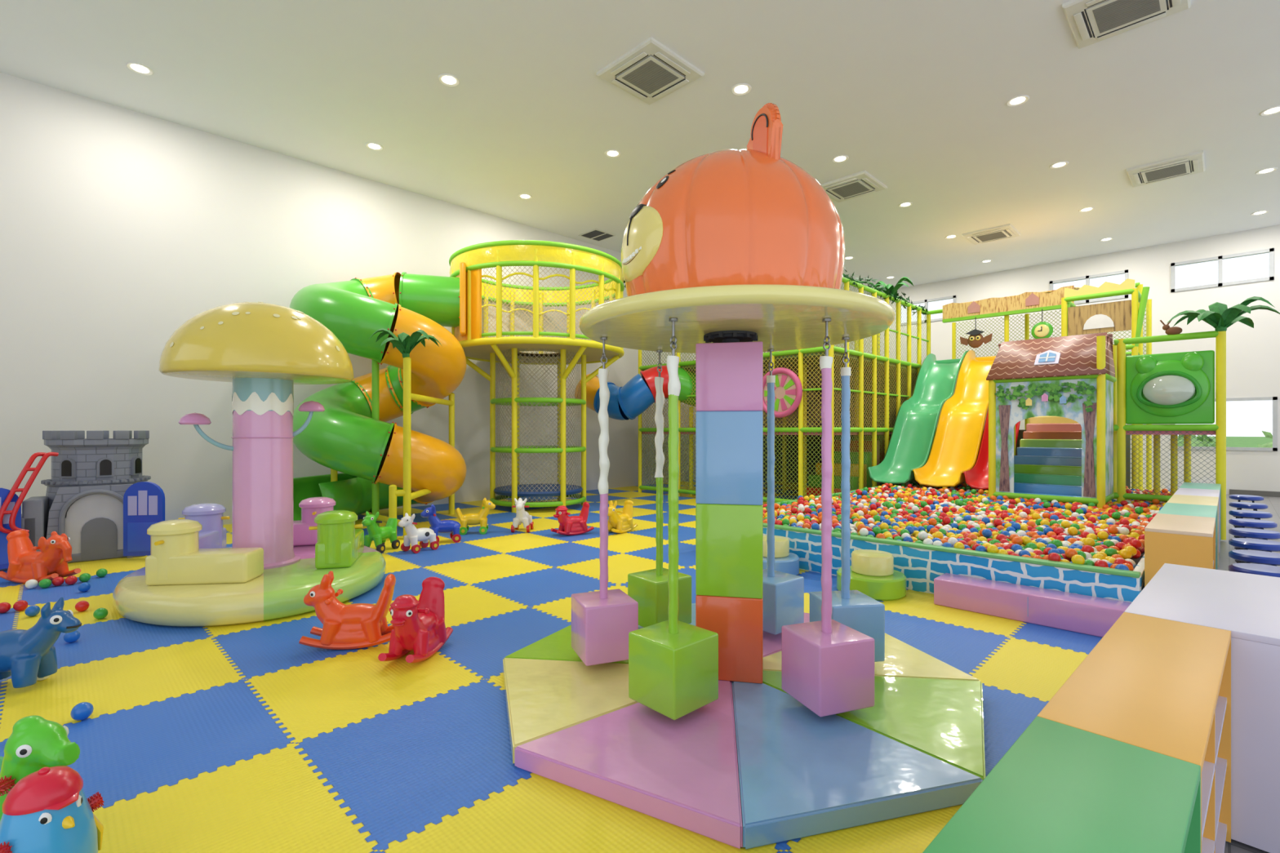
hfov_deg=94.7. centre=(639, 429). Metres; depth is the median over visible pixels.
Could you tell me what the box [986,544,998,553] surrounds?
ball
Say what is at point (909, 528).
ball
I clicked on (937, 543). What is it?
ball
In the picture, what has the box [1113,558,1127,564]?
ball
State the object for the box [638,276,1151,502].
climbing structure
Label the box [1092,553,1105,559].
ball
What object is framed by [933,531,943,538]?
ball
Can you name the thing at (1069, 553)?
ball
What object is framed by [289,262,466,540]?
slide
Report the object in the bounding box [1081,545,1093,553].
ball
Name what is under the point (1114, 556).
ball
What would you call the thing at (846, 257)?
recessed light
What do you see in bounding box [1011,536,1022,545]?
ball
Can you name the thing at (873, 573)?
step
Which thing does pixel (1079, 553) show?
ball
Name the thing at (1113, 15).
grille
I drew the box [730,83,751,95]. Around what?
recessed light
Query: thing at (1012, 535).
ball
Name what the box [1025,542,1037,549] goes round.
ball
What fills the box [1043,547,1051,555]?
ball
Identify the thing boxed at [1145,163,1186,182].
grille
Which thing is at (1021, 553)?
ball
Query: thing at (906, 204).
recessed light
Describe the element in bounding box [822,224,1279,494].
wall
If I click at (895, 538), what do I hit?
ball
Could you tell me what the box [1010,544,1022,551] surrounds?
ball
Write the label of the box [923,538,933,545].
ball
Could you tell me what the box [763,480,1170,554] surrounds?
balls
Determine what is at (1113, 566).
ball
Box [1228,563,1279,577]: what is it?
stool
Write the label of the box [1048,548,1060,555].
ball
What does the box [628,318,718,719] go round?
seat
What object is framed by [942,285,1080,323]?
sign board
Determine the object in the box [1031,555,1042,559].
ball
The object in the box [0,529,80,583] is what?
toy
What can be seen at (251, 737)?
floor
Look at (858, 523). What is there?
ball
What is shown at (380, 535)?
toy
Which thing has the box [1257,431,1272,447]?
bush
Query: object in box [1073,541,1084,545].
ball
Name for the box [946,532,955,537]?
ball
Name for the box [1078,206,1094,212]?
recessed light
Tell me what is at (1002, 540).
ball
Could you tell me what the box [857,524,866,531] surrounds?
ball
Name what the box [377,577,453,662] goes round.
toy
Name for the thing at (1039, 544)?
ball
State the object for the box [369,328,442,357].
topper
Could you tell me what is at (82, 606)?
ball
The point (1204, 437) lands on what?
bush
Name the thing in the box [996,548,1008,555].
ball
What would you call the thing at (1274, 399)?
window
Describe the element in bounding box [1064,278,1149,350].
panel
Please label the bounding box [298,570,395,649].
toy
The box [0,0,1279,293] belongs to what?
ceiling
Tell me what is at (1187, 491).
base cabinet
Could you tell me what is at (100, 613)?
ball
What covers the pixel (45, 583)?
ball
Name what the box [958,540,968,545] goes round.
ball
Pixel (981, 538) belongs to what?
ball
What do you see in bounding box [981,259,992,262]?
recessed light
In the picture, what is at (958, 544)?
ball
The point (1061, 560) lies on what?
ball
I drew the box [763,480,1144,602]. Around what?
pit
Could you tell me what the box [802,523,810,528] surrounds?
ball
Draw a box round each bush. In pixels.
[1177,435,1215,446]
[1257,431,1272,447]
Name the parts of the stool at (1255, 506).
seat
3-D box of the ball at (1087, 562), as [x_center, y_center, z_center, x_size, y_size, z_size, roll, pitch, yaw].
[3.534,1.066,4.643,0.086,0.086,0.086,0,0,-45]
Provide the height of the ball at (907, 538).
0.086 m
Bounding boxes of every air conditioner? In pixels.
[595,36,704,105]
[820,170,887,202]
[961,223,1021,244]
[1062,0,1191,48]
[1126,150,1204,186]
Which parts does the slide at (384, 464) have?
support post, support post, support post, support post, support post, entry panel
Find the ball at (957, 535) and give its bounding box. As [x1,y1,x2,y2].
[955,533,964,537]
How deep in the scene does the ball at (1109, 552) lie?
4.88 m
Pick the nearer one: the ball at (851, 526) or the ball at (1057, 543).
the ball at (1057, 543)
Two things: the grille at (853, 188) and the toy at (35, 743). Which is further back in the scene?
the grille at (853, 188)
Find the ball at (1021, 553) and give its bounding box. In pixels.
[1018,550,1031,556]
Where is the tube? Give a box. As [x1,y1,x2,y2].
[574,365,695,496]
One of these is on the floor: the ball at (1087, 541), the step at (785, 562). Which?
the step at (785, 562)
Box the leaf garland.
[623,266,928,315]
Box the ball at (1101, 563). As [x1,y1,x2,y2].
[1094,560,1108,567]
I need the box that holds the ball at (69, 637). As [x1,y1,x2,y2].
[62,630,79,643]
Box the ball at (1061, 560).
[1060,559,1070,562]
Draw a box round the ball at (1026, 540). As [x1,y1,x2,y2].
[1021,536,1031,545]
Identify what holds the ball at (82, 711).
on the floor
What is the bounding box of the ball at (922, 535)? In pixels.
[918,531,928,540]
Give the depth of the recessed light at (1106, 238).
14.02 m
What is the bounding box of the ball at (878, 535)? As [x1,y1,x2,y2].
[875,533,885,538]
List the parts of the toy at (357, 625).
handle, handle, rocker rail, rocker rail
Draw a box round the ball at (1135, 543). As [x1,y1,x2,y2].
[1128,538,1142,549]
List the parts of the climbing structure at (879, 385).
post, post, rail, rail, rail, rail, post, post, post, post, post, post, panel, post, post, post, rail, rail, post, rail, post, rail, post, post, rail, post, post, post, post, post, post, rail, post, slide panel, post, post, post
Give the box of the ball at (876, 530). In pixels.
[872,526,881,534]
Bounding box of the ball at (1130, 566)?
[1122,563,1133,570]
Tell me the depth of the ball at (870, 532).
5.83 m
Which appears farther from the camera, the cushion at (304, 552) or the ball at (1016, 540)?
the cushion at (304, 552)
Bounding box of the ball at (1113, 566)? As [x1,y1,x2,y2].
[1110,564,1118,568]
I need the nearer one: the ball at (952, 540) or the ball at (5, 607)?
the ball at (5, 607)
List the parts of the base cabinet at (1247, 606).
panel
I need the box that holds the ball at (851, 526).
[849,524,856,530]
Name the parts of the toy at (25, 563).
rocker rail, handle, rocker rail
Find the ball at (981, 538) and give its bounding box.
[977,536,987,542]
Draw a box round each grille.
[622,59,679,93]
[831,182,870,197]
[976,231,1006,241]
[1092,0,1160,33]
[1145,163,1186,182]
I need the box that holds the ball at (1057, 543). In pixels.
[1050,539,1062,546]
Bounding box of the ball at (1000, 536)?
[995,533,1006,540]
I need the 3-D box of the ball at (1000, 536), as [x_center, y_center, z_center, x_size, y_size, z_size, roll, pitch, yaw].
[3.400,1.024,5.544,0.086,0.086,0.086,0,0,-45]
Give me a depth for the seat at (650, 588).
4.03 m
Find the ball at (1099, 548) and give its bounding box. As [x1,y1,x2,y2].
[1093,545,1104,551]
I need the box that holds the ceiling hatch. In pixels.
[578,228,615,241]
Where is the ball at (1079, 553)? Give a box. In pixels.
[1076,550,1086,559]
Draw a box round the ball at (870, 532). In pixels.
[867,530,875,537]
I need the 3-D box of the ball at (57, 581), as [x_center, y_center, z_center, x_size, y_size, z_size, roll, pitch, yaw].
[-5.475,1.427,5.547,0.086,0.086,0.086,0,0,-45]
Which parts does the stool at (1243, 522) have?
seat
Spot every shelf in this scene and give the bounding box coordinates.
[1201,695,1226,840]
[1201,756,1226,852]
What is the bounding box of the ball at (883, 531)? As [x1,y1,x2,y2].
[880,528,888,533]
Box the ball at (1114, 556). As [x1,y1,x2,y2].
[1111,554,1123,558]
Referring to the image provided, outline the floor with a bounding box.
[0,480,1279,852]
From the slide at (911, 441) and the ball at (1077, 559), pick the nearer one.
the ball at (1077, 559)
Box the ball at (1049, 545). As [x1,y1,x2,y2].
[1045,543,1057,549]
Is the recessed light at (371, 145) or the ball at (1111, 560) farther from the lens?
the recessed light at (371, 145)
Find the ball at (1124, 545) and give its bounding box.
[1121,544,1132,549]
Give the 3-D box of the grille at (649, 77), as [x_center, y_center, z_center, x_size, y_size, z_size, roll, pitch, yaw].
[0.131,-4.464,7.479,0.514,0.006,0.514,0,0,-45]
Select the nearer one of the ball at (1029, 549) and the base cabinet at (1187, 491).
the ball at (1029, 549)
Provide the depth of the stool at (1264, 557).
4.71 m
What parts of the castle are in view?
door panel, door, slide rail, slide rail, arch trim, door panel, door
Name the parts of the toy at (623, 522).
rocker rail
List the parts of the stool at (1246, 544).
seat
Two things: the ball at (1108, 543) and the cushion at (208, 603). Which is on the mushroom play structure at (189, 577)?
the cushion at (208, 603)
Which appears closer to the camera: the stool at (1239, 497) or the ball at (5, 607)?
the ball at (5, 607)
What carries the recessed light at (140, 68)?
in the ceiling
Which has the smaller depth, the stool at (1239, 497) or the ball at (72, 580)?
the ball at (72, 580)
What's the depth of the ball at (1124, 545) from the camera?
5.06 m
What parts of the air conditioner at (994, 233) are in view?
intake panel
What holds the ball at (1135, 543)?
in the pit
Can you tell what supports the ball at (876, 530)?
in the pit
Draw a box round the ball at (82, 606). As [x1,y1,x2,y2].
[75,600,89,611]
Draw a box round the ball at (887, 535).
[884,533,893,538]
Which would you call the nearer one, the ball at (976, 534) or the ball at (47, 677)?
the ball at (47, 677)
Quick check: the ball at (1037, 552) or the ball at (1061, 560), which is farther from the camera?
the ball at (1037, 552)
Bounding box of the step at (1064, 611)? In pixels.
[933,573,1131,637]
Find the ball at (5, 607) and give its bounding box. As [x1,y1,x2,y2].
[0,602,11,613]
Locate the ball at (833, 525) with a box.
[831,523,839,528]
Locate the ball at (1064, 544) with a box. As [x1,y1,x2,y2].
[1062,542,1069,546]
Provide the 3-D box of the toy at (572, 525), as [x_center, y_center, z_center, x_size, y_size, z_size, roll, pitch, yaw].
[-0.954,1.250,8.289,0.584,0.438,0.270,0,0,-35]
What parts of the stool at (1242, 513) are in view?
seat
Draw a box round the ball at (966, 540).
[963,537,972,542]
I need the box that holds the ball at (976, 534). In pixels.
[971,532,980,537]
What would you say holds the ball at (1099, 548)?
in the pit
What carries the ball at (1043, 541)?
in the pit
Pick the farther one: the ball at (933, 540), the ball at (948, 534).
the ball at (948, 534)
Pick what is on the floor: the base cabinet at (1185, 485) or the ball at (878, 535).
the base cabinet at (1185, 485)
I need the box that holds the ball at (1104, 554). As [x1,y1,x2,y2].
[1096,551,1107,557]
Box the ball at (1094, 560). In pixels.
[1091,558,1100,562]
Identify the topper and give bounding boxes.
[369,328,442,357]
[871,276,913,297]
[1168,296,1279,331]
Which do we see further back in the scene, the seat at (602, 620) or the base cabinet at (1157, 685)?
the seat at (602, 620)
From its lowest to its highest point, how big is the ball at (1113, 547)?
0.086 m
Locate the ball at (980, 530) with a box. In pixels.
[979,528,985,536]
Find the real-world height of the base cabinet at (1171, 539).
0.750 m
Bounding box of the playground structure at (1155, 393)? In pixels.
[1114,330,1226,540]
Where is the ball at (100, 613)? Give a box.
[93,608,107,619]
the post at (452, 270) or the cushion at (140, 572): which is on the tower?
the post at (452, 270)
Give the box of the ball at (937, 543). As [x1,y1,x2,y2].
[933,540,942,546]
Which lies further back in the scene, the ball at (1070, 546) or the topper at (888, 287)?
the topper at (888, 287)
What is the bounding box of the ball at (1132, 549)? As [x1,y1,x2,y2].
[1124,546,1137,556]
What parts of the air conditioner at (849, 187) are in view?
intake panel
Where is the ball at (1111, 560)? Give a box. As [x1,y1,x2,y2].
[1106,557,1115,564]
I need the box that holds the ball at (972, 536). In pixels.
[967,533,977,539]
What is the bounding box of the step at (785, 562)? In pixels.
[763,535,799,575]
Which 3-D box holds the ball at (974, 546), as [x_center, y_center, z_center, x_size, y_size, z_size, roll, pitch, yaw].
[2.969,1.044,5.188,0.086,0.086,0.086,0,0,-45]
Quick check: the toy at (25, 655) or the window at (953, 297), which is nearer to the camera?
the toy at (25, 655)
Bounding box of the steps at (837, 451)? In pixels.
[806,440,879,496]
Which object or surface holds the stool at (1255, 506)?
on the floor
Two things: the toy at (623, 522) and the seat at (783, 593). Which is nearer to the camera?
the seat at (783, 593)
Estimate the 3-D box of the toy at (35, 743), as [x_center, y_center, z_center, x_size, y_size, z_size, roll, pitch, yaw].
[-2.095,1.217,1.986,0.410,0.506,0.256,0,0,9]
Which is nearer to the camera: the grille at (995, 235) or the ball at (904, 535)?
the ball at (904, 535)
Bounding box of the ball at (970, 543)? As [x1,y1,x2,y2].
[967,540,977,546]
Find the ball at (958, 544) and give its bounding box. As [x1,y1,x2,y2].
[953,542,964,548]
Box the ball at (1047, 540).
[1042,537,1051,542]
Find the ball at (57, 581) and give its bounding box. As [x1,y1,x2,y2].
[51,577,64,586]
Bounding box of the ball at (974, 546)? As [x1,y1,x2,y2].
[971,543,980,550]
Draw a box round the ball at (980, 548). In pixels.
[975,545,986,551]
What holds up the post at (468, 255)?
on the tower
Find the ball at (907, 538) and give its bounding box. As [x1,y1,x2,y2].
[902,536,912,542]
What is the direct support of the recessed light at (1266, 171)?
in the ceiling
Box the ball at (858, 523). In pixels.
[855,521,864,528]
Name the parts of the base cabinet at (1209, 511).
panel, panel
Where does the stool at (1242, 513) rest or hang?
on the floor
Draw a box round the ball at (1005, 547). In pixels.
[1001,544,1010,550]
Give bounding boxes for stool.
[1228,494,1263,528]
[1228,502,1267,539]
[1228,510,1272,548]
[1228,518,1277,563]
[1228,528,1279,563]
[1228,537,1279,565]
[1228,549,1279,566]
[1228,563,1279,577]
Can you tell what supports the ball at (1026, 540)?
in the pit
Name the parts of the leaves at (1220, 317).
crown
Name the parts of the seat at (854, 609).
mounting plate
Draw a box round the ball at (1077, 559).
[1071,554,1084,564]
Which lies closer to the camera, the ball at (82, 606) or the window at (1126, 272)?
the ball at (82, 606)
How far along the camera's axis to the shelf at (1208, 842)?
1.88 m
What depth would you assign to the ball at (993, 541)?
5.40 m
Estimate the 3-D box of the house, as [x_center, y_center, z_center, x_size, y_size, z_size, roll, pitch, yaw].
[6.396,0.019,9.146,1.381,2.902,1.470,0,0,-45]
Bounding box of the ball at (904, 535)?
[901,533,911,539]
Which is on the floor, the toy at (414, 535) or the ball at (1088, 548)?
the toy at (414, 535)
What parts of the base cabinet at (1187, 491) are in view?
panel, panel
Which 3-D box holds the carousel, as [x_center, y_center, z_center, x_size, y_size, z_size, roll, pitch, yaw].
[0.525,-0.110,3.410,2.529,3.160,2.529,0,0,-16]
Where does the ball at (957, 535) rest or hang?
in the pit
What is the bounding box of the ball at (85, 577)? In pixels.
[79,573,90,582]
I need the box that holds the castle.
[0,430,164,571]
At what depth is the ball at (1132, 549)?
4.84 m
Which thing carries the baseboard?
attached to the wall at (1252, 354)
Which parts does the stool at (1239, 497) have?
seat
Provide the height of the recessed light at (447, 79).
0.015 m
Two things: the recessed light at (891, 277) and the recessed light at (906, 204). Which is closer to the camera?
the recessed light at (906, 204)
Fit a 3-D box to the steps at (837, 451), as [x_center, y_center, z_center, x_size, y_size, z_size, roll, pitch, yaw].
[4.236,0.850,12.438,1.580,1.240,1.000,0,0,-45]
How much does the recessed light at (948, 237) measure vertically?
0.015 m
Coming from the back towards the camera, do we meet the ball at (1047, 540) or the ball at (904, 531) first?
the ball at (904, 531)
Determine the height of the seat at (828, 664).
1.878 m
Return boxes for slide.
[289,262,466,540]
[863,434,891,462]
[867,350,968,483]
[912,350,995,486]
[963,408,1020,489]
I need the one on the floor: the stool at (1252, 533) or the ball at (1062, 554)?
the stool at (1252, 533)
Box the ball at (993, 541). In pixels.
[990,539,1000,544]
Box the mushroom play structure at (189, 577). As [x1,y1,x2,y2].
[112,302,386,626]
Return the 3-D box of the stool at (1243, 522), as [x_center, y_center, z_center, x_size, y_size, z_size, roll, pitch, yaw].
[6.739,1.246,6.484,0.370,0.492,0.370,0,0,-45]
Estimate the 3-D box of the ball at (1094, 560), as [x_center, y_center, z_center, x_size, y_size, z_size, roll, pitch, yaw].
[3.608,1.059,4.657,0.086,0.086,0.086,0,0,-45]
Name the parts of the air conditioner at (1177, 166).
intake panel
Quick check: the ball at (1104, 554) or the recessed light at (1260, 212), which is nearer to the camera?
the ball at (1104, 554)
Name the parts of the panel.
wood panel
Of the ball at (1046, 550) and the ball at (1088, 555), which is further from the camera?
the ball at (1046, 550)
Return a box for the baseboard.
[1229,488,1279,497]
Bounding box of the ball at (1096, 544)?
[1093,542,1102,546]
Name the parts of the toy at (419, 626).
rocker rail, handle, rocker rail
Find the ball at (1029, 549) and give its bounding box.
[1024,547,1034,552]
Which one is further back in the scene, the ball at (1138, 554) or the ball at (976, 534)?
the ball at (976, 534)
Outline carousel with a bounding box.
[502,102,985,849]
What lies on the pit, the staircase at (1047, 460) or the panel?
the staircase at (1047, 460)
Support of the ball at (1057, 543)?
in the pit
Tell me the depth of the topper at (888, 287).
12.22 m
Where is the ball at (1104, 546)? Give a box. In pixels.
[1098,544,1108,548]
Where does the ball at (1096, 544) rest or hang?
in the pit
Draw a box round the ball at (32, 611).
[24,605,39,616]
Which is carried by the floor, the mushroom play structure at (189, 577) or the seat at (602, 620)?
the mushroom play structure at (189, 577)
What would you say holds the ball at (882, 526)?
in the pit
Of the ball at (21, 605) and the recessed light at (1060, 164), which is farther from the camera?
the recessed light at (1060, 164)
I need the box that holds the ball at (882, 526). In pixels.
[880,522,888,529]
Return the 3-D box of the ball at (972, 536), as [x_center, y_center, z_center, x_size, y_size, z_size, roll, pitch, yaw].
[3.177,1.036,5.635,0.086,0.086,0.086,0,0,-45]
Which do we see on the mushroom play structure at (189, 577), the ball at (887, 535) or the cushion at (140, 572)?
the cushion at (140, 572)
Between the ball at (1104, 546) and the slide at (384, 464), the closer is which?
the ball at (1104, 546)
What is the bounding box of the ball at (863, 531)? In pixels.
[859,528,868,536]
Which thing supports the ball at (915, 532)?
in the pit
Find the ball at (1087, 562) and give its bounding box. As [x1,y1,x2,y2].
[1083,559,1094,565]
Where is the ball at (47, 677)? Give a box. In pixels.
[36,675,50,680]
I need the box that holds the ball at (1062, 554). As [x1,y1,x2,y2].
[1061,553,1070,561]
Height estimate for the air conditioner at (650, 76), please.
0.069 m
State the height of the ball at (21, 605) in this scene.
0.086 m
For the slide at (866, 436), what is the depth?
13.93 m
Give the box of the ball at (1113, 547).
[1108,546,1119,551]
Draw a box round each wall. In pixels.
[0,71,777,524]
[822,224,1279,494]
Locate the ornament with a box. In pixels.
[1160,320,1182,334]
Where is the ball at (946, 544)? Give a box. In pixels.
[942,542,952,547]
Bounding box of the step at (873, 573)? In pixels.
[836,549,906,600]
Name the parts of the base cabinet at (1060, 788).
panel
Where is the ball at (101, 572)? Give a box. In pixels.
[96,568,107,577]
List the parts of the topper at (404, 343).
crown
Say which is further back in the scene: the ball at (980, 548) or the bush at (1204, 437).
the bush at (1204, 437)
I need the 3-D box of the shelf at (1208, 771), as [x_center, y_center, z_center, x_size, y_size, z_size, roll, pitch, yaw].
[1.561,0.967,1.795,1.205,0.020,0.272,0,0,-43]
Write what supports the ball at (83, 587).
on the floor
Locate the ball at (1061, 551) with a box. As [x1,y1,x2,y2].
[1056,548,1065,554]
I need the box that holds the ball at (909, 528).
[905,525,914,534]
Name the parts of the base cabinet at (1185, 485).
panel, panel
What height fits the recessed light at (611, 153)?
0.015 m
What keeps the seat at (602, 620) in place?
hanging from the carousel
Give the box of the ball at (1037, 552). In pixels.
[1033,550,1044,555]
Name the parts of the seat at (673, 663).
mounting plate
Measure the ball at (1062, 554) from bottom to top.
0.086 m
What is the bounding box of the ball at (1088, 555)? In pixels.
[1084,551,1092,559]
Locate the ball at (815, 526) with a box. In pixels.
[811,523,819,529]
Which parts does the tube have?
support post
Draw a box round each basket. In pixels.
[450,248,622,353]
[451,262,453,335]
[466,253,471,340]
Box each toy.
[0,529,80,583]
[0,597,81,688]
[0,715,79,820]
[0,765,104,852]
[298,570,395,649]
[361,511,399,553]
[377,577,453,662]
[398,512,439,553]
[420,504,461,542]
[456,497,495,534]
[511,497,533,532]
[551,502,594,535]
[608,500,637,533]
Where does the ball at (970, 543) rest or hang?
in the pit
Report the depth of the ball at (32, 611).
4.62 m
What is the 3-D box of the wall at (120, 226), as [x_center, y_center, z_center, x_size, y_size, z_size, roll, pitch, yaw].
[-2.369,-1.520,13.329,23.500,6.020,0.200,0,0,-45]
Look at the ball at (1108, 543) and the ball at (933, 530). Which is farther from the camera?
the ball at (933, 530)
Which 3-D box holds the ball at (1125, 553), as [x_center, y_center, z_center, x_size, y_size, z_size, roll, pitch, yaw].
[3.987,1.025,4.844,0.086,0.086,0.086,0,0,-45]
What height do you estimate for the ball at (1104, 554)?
0.086 m
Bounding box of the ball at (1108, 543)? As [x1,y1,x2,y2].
[1102,540,1115,547]
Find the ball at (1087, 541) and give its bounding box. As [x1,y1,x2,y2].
[1083,537,1095,546]
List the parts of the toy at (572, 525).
rocker rail, rocker rail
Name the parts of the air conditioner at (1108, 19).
intake panel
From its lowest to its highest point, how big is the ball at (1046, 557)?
0.086 m
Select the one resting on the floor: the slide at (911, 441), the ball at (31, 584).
the ball at (31, 584)
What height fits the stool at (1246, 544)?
0.492 m
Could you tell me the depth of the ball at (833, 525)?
6.26 m
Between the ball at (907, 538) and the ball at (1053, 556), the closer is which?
the ball at (1053, 556)
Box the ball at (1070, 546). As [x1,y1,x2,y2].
[1067,545,1077,548]
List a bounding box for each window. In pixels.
[900,295,955,325]
[1049,269,1128,304]
[1170,248,1274,292]
[1177,396,1277,451]
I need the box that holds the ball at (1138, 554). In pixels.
[1131,549,1141,559]
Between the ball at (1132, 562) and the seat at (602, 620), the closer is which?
the seat at (602, 620)
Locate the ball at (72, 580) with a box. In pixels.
[65,575,77,585]
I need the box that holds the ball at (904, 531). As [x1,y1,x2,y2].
[900,528,909,535]
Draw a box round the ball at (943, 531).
[938,528,946,535]
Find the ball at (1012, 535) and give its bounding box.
[1008,533,1018,540]
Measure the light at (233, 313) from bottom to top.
0.038 m
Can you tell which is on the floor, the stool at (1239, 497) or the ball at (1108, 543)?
the stool at (1239, 497)
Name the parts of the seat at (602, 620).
mounting plate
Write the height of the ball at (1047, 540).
0.086 m
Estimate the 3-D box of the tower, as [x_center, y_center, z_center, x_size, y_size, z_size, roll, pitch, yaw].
[-1.940,-0.825,11.300,3.280,4.590,3.280,0,0,-25]
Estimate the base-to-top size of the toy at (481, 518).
0.491 m
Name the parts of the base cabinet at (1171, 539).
panel, panel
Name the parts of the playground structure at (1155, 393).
post, rail, post, rail, rail, panel, post, post, post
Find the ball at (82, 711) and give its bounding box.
[70,702,93,720]
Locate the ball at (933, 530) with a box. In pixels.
[929,527,938,534]
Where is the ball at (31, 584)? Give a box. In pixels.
[24,579,38,588]
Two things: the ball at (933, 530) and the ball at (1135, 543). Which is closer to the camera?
the ball at (1135, 543)
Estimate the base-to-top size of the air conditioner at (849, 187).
0.069 m
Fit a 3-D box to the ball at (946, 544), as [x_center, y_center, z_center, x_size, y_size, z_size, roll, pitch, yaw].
[2.758,1.052,5.288,0.086,0.086,0.086,0,0,-45]
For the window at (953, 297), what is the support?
in the wall at (1252, 354)
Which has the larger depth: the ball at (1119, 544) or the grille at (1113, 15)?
the grille at (1113, 15)
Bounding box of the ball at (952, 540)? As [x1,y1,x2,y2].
[947,537,958,545]
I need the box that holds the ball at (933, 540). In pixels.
[931,537,941,542]
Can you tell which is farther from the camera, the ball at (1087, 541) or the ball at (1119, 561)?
the ball at (1087, 541)
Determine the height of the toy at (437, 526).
0.491 m
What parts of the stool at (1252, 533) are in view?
seat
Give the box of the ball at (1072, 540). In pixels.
[1066,537,1077,543]
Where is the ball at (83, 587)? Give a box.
[77,582,90,591]
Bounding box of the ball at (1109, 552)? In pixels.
[1104,547,1117,556]
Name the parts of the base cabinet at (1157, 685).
panel, panel, panel, panel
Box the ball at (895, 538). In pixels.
[893,536,902,541]
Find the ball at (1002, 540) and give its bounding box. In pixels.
[999,538,1008,543]
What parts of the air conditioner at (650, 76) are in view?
intake panel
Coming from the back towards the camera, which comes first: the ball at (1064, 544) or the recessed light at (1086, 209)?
the recessed light at (1086, 209)
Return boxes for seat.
[571,337,638,666]
[627,350,691,627]
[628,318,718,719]
[763,349,804,635]
[782,318,874,716]
[809,337,884,662]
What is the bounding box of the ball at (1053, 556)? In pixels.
[1048,552,1061,561]
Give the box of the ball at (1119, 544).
[1115,542,1125,550]
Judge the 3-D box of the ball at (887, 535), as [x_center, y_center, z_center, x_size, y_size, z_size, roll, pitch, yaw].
[2.422,1.052,5.751,0.086,0.086,0.086,0,0,-45]
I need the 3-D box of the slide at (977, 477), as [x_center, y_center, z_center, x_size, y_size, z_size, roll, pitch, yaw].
[6.961,-0.377,11.104,3.575,2.755,0.560,0,0,-45]
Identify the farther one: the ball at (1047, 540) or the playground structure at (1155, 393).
the playground structure at (1155, 393)
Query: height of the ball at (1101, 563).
0.086 m
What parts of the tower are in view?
post, post, post, kick rail, post, post, post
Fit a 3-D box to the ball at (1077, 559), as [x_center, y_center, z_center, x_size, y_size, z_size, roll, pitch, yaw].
[3.431,1.021,4.616,0.086,0.086,0.086,0,0,-45]
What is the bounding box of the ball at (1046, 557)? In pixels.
[1042,555,1048,559]
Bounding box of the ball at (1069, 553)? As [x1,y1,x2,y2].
[1064,548,1077,559]
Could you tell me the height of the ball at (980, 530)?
0.086 m
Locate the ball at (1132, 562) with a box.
[1124,559,1135,568]
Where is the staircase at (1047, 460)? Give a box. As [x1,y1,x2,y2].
[1013,416,1096,506]
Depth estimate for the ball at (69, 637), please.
4.05 m
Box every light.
[125,62,153,75]
[231,311,239,315]
[364,142,383,151]
[437,73,459,86]
[518,193,532,199]
[604,149,621,157]
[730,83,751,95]
[831,155,848,163]
[844,256,854,259]
[885,275,895,279]
[897,201,912,207]
[945,235,957,239]
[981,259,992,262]
[1006,94,1029,106]
[1049,160,1068,168]
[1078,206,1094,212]
[1099,237,1113,241]
[1250,210,1269,215]
[1255,167,1277,174]
[1259,105,1279,115]
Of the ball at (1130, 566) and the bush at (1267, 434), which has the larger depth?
the bush at (1267, 434)
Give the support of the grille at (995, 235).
attached to the air conditioner at (994, 233)
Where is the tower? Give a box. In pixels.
[448,240,624,512]
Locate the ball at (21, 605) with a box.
[13,600,28,611]
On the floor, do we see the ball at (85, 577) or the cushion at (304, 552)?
the ball at (85, 577)
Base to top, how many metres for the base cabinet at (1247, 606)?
0.750 m
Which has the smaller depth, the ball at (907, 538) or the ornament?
the ball at (907, 538)
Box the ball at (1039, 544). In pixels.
[1035,542,1045,549]
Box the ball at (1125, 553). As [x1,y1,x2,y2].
[1118,549,1132,559]
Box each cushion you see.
[112,573,263,626]
[120,546,231,580]
[263,551,386,621]
[293,545,379,559]
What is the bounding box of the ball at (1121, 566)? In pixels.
[1115,564,1128,570]
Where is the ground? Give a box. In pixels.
[1177,435,1272,447]
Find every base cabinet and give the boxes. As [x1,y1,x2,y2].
[922,716,1200,852]
[1036,612,1231,852]
[1124,563,1279,852]
[1144,513,1215,586]
[1157,502,1217,569]
[1166,494,1218,567]
[1173,488,1219,552]
[1179,482,1221,540]
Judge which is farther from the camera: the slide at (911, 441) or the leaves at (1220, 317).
the slide at (911, 441)
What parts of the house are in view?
corner post, corner post, frame rail, panel, frame rail, pane, corner post, panel, frame rail, frame rail, corner post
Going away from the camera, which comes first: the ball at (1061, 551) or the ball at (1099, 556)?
the ball at (1099, 556)
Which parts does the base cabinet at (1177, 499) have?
panel, panel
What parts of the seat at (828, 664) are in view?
mounting plate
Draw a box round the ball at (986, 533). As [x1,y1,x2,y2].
[982,528,991,537]
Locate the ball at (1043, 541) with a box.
[1037,539,1048,544]
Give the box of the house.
[986,332,1116,508]
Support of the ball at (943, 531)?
in the pit
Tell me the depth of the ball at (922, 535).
5.57 m
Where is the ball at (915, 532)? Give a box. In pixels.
[911,530,919,537]
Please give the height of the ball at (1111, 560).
0.086 m
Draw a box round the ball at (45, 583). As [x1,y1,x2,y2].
[38,578,51,588]

